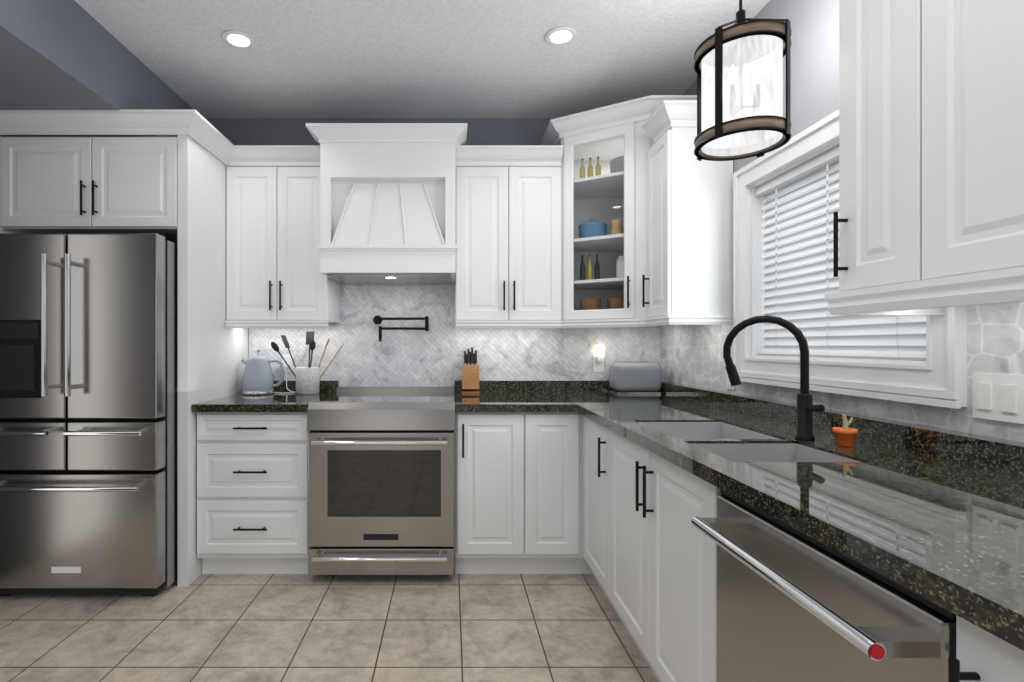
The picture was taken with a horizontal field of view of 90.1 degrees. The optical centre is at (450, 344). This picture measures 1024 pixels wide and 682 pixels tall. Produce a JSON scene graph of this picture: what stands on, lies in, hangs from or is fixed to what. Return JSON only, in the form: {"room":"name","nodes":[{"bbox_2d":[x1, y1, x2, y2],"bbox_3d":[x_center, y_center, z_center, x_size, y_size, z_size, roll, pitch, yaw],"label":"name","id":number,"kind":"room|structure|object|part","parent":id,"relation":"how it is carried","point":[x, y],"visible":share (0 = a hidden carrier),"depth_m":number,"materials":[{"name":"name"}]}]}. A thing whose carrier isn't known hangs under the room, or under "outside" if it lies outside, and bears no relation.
{"room":"kitchen","nodes":[
{"label":"kitchen","id":0,"kind":"room"},
{"bbox_2d":[0,0,202,146],"bbox_3d":[-2.005,-1.340,0.390,0.710,0.340,5.980,0,0,0],"label":"wall","id":1,"kind":"structure","parent":0,"point":[64,55],"depth_m":2.30,"materials":[{"name":"grey paint"}]},
{"bbox_2d":[0,112,103,233],"bbox_3d":[-2.079,-0.887,2.988,0.473,0.573,0.776,0,0,0],"label":"upper cabinet","id":2,"kind":"object","parent":1,"relation":"attached to","point":[46,182],"depth_m":2.60,"materials":[{"name":"white wood"}]},
{"bbox_2d":[92,112,223,255],"bbox_3d":[-1.621,-0.887,2.988,0.442,0.573,0.776,0,0,0],"label":"upper cabinet","id":3,"kind":"object","parent":1,"relation":"attached to","point":[172,188],"depth_m":2.60,"materials":[{"name":"white wood"}]},
{"bbox_2d":[0,569,657,681],"bbox_3d":[-0.440,1.290,0.390,4.080,0.100,6.220,0,0,0],"label":"floor","id":4,"kind":"structure","parent":0,"point":[449,628],"depth_m":2.19,"materials":[{"name":"tile"}]},
{"bbox_2d":[0,233,177,595],"bbox_3d":[-1.847,0.347,2.830,0.875,1.785,0.940,0,0,0],"label":"fridge","id":5,"kind":"object","parent":4,"relation":"on","point":[88,413],"visible":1,"depth_m":2.44,"materials":[{"name":"silver metal"}]},
{"bbox_2d":[197,413,309,573],"bbox_3d":[-1.044,0.795,3.023,0.600,0.890,0.706,0,0,0],"label":"base cabinet","id":6,"kind":"object","parent":4,"relation":"on","point":[252,468],"depth_m":2.67,"materials":[{"name":"white wood"}]},
{"bbox_2d":[192,393,332,412],"bbox_3d":[-1.044,0.330,3.006,0.600,0.040,0.741,0,0,0],"label":"countertop","id":7,"kind":"structure","parent":6,"relation":"on","point":[289,402],"depth_m":2.68,"materials":[{"name":"black stone"}]},
{"bbox_2d":[241,350,295,394],"bbox_3d":[-1.157,0.170,3.235,0.330,0.278,0.268,0,0,0],"label":"kettle","id":8,"kind":"object","parent":7,"relation":"on","point":[257,378],"visible":0.98,"depth_m":3.14,"materials":[{"name":"grey metal"}]},
{"bbox_2d":[271,332,343,394],"bbox_3d":[-0.903,0.112,3.200,0.430,0.395,0.168,0,0,0],"label":"utensil crock","id":9,"kind":"object","parent":7,"relation":"on","point":[308,378],"visible":1,"depth_m":3.16,"materials":[{"name":"white ceramic"}]},
{"bbox_2d":[307,387,454,575],"bbox_3d":[-0.360,0.757,2.943,0.764,0.965,0.794,0,0,0],"label":"range","id":10,"kind":"object","parent":4,"relation":"on","point":[381,481],"visible":1,"depth_m":2.62,"materials":[{"name":"silver metal"}]},
{"bbox_3d":[-0.360,0.791,2.584,0.684,0.616,0.076,0,0,0],"label":"handle","id":11,"kind":"part","parent":10,"relation":"part of","materials":[{"name":"silver metal"}]},
{"bbox_2d":[454,393,527,573],"bbox_3d":[0.207,0.795,3.023,0.363,0.890,0.706,0,0,0],"label":"base cabinet","id":12,"kind":"object","parent":4,"relation":"on","point":[491,449],"depth_m":2.67,"materials":[{"name":"white wood"}]},
{"bbox_2d":[456,390,715,412],"bbox_3d":[0.711,0.330,3.006,1.370,0.040,0.741,0,0,0],"label":"countertop","id":13,"kind":"structure","parent":12,"relation":"on","point":[482,402],"depth_m":2.77,"materials":[{"name":"black stone"}]},
{"bbox_2d":[462,347,479,393],"bbox_3d":[0.128,0.163,3.284,0.110,0.293,0.143,0,0,0],"label":"knife block","id":14,"kind":"object","parent":13,"relation":"on","point":[470,375],"visible":1,"depth_m":3.25,"materials":[{"name":"brown wood"}]},
{"bbox_2d":[609,362,662,393],"bbox_3d":[1.192,0.210,3.255,0.315,0.199,0.180,0,0,0],"label":"toaster","id":15,"kind":"object","parent":13,"relation":"on","point":[635,377],"visible":1,"depth_m":3.17,"materials":[{"name":"grey metal"}]},
{"bbox_2d":[528,413,579,573],"bbox_3d":[0.533,0.795,3.023,0.290,0.890,0.706,0,0,0],"label":"base cabinet","id":16,"kind":"object","parent":4,"relation":"on","point":[553,438],"depth_m":2.67,"materials":[{"name":"white wood"}]},
{"bbox_2d":[608,489,716,681],"bbox_3d":[1.043,0.940,1.762,0.706,0.600,0.895,0,0,0],"label":"base cabinet","id":17,"kind":"object","parent":4,"relation":"on","point":[614,493],"depth_m":1.65,"materials":[{"name":"white wood"}]},
{"bbox_2d":[580,417,775,598],"bbox_3d":[1.043,0.795,2.450,0.706,0.890,0.480,0,0,0],"label":"base cabinet","id":18,"kind":"object","parent":4,"relation":"on","point":[605,458],"depth_m":2.36,"materials":[{"name":"white wood"}]},
{"bbox_2d":[576,405,1023,652],"bbox_3d":[1.026,0.330,0.868,0.740,0.040,3.535,0,0,0],"label":"countertop","id":19,"kind":"structure","parent":18,"relation":"on","point":[949,533],"depth_m":0.98,"materials":[{"name":"black stone"}]},
{"bbox_2d":[632,421,787,504],"bbox_3d":[0.932,0.421,1.877,0.362,0.207,0.421,0,0,0],"label":"sink","id":20,"kind":"object","parent":19,"relation":"in","point":[663,477],"depth_m":1.84,"materials":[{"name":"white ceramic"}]},
{"bbox_2d":[680,441,859,517],"bbox_3d":[0.932,0.421,1.487,0.362,0.207,0.292,0,0,0],"label":"sink","id":21,"kind":"object","parent":19,"relation":"in","point":[698,498],"depth_m":1.58,"materials":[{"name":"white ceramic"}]},
{"bbox_2d":[723,315,824,440],"bbox_3d":[1.066,0.105,1.679,0.232,0.409,0.201,0,0,0],"label":"faucet","id":22,"kind":"object","parent":19,"relation":"on","point":[806,408],"visible":1,"depth_m":1.65,"materials":[{"name":"black metal"}]},
{"bbox_2d":[833,414,857,446],"bbox_3d":[1.210,0.261,1.556,0.062,0.096,0.062,0,0,0],"label":"plant pot","id":23,"kind":"object","parent":19,"relation":"on","point":[845,435],"visible":1,"depth_m":1.54,"materials":[{"name":"orange ceramic"}]},
{"bbox_2d":[691,490,955,681],"bbox_3d":[0.992,0.797,1.005,0.775,0.885,0.610,0,0,0],"label":"dishwasher","id":24,"kind":"object","parent":4,"relation":"on","point":[794,605],"visible":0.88,"depth_m":0.96,"materials":[{"name":"silver metal"}]},
{"bbox_3d":[0.644,0.445,1.004,0.079,0.027,0.542,0,0,0],"label":"handle","id":25,"kind":"part","parent":24,"relation":"part of","materials":[{"name":"silver metal"}]},
{"bbox_2d":[948,621,1023,681],"bbox_3d":[1.043,0.795,0.496,0.706,0.890,0.399,0,0,0],"label":"base cabinet","id":26,"kind":"object","parent":4,"relation":"on","point":[979,657],"depth_m":0.66,"materials":[{"name":"white wood"}]},
{"bbox_2d":[203,118,554,357],"bbox_3d":[-0.440,-0.135,3.440,4.080,2.750,0.120,0,0,0],"label":"wall","id":27,"kind":"structure","parent":0,"point":[295,131],"depth_m":3.38,"materials":[{"name":"grey paint"}]},
{"bbox_2d":[224,144,279,323],"bbox_3d":[-1.193,-0.659,3.205,0.304,1.028,0.341,0,0,0],"label":"upper cabinet","id":28,"kind":"object","parent":27,"relation":"attached to","point":[251,172],"depth_m":3.04,"materials":[{"name":"white wood"}]},
{"bbox_2d":[280,145,343,323],"bbox_3d":[-0.889,-0.659,3.205,0.304,1.028,0.341,0,0,0],"label":"upper cabinet","id":29,"kind":"object","parent":27,"relation":"attached to","point":[305,297],"depth_m":3.04,"materials":[{"name":"white wood"}]},
{"bbox_2d":[305,123,467,284],"bbox_3d":[-0.353,-0.809,3.085,0.891,0.826,0.578,0,0,0],"label":"range hood","id":30,"kind":"object","parent":27,"relation":"attached to","point":[391,199],"depth_m":2.86,"materials":[{"name":"white wood"}]},
{"bbox_2d":[274,381,611,392],"bbox_3d":[-0.006,0.274,3.366,2.678,0.072,0.020,0,0,0],"label":"backsplash","id":31,"kind":"structure","parent":27,"relation":"attached to","point":[325,386],"depth_m":3.36,"materials":[{"name":"black stone"}]},
{"bbox_2d":[249,284,659,386],"bbox_3d":[0.026,-0.085,3.378,2.742,0.790,0.003,0,0,0],"label":"backsplash","id":32,"kind":"structure","parent":27,"relation":"attached to","point":[433,356],"depth_m":3.38,"materials":[{"name":"stone"}]},
{"bbox_2d":[282,355,292,371],"bbox_3d":[-1.085,0.122,3.373,0.070,0.115,0.007,0,0,0],"label":"outlet","id":33,"kind":"object","parent":32,"relation":"attached to","point":[288,359],"depth_m":3.37,"materials":[{"name":"white plastic"}]},
{"bbox_2d":[373,315,428,341],"bbox_3d":[-0.329,-0.107,3.307,0.372,0.175,0.140,0,0,0],"label":"pot filler","id":34,"kind":"object","parent":32,"relation":"attached to","point":[377,319],"visible":1,"depth_m":3.29,"materials":[{"name":"black metal"}]},
{"bbox_2d":[593,346,603,371],"bbox_3d":[0.985,0.092,3.356,0.070,0.175,0.042,0,0,0],"label":"outlet","id":35,"kind":"object","parent":32,"relation":"attached to","point":[598,361],"depth_m":3.37,"materials":[{"name":"white plastic"}]},
{"bbox_2d":[452,144,511,323],"bbox_3d":[0.189,-0.659,3.205,0.317,1.028,0.341,0,0,0],"label":"upper cabinet","id":36,"kind":"object","parent":27,"relation":"attached to","point":[483,287],"depth_m":3.04,"materials":[{"name":"white wood"}]},
{"bbox_2d":[512,144,559,323],"bbox_3d":[0.506,-0.659,3.205,0.318,1.028,0.341,0,0,0],"label":"upper cabinet","id":37,"kind":"object","parent":27,"relation":"attached to","point":[535,168],"depth_m":3.04,"materials":[{"name":"white wood"}]},
{"bbox_2d":[74,0,769,117],"bbox_3d":[-0.440,-1.560,0.390,4.080,0.100,6.220,0,0,0],"label":"ceiling","id":38,"kind":"structure","parent":0,"point":[402,59],"depth_m":2.63,"materials":[{"name":"white paint"}]},
{"bbox_2d":[221,30,254,49],"bbox_3d":[-1.048,-1.504,2.507,0.155,0.009,0.155,0,0,-6],"label":"recessed light","id":39,"kind":"object","parent":38,"relation":"in","point":[236,39],"depth_m":2.50,"materials":[{"name":"white"}]},
{"bbox_2d":[545,26,576,45],"bbox_3d":[0.540,-1.504,2.477,0.155,0.009,0.155,0,0,-6],"label":"recessed light","id":40,"kind":"object","parent":38,"relation":"in","point":[556,36],"depth_m":2.47,"materials":[{"name":"white"}]},
{"bbox_2d":[694,0,790,160],"bbox_3d":[0.955,-1.079,1.670,0.278,0.860,0.278,0,0,0],"label":"pendant lamp","id":41,"kind":"object","parent":38,"relation":"hanging from","point":[738,66],"visible":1,"depth_m":1.58,"materials":[{"name":"glass"}]},
{"bbox_2d":[556,96,655,323],"bbox_3d":[0.885,-0.743,2.931,0.439,1.191,0.282,0,0,0],"label":"upper cabinet","id":42,"kind":"object","parent":0,"relation":"attached to","point":[616,216],"depth_m":3.00,"materials":[{"name":"white wood"}]},
{"bbox_2d":[683,0,966,408],"bbox_3d":[1.480,-0.135,0.390,0.240,2.750,5.980,0,0,0],"label":"wall","id":43,"kind":"structure","parent":0,"point":[937,376],"depth_m":1.96,"materials":[{"name":"grey"}]},
{"bbox_2d":[644,104,732,319],"bbox_3d":[1.236,-0.659,2.648,0.321,1.028,0.284,0,0,0],"label":"upper cabinet","id":44,"kind":"object","parent":43,"relation":"attached to","point":[688,201],"depth_m":2.51,"materials":[{"name":"white wood"}]},
{"bbox_2d":[756,145,925,359],"bbox_3d":[1.444,-0.340,1.910,0.063,0.772,0.868,0,0,0],"label":"window blinds","id":45,"kind":"object","parent":43,"relation":"attached to","point":[799,280],"visible":0.48,"depth_m":2.02,"materials":[{"name":"white plastic"}]},
{"bbox_2d":[660,301,1023,441],"bbox_3d":[1.399,0.084,1.238,0.003,0.453,4.277,0,0,0],"label":"wall","id":46,"kind":"structure","parent":43,"relation":"attached to","point":[691,355],"depth_m":1.56,"materials":[{"name":"stone"}]},
{"bbox_2d":[726,371,734,389],"bbox_3d":[1.393,0.163,2.525,0.008,0.115,0.070,0,0,0],"label":"switch","id":47,"kind":"object","parent":46,"relation":"attached to","point":[728,385],"depth_m":2.54,"materials":[{"name":"white"}]},
{"bbox_2d":[972,373,1023,423],"bbox_3d":[1.392,0.133,1.291,0.010,0.119,0.122,0,0,0],"label":"switch","id":48,"kind":"object","parent":46,"relation":"attached to","point":[998,397],"depth_m":1.29,"materials":[{"name":"white plastic"}]},
{"bbox_2d":[828,0,1023,299],"bbox_3d":[1.236,-0.610,1.286,0.321,0.930,0.247,0,0,0],"label":"upper cabinet","id":49,"kind":"object","parent":43,"relation":"attached to","point":[873,219],"depth_m":1.29,"materials":[{"name":"white wood"}]},
{"bbox_2d":[908,0,1023,287],"bbox_3d":[1.236,-0.610,0.930,0.321,0.930,0.466,0,0,0],"label":"upper cabinet","id":50,"kind":"object","parent":43,"relation":"attached to","point":[966,57],"depth_m":1.06,"materials":[{"name":"white wood"}]}
]}

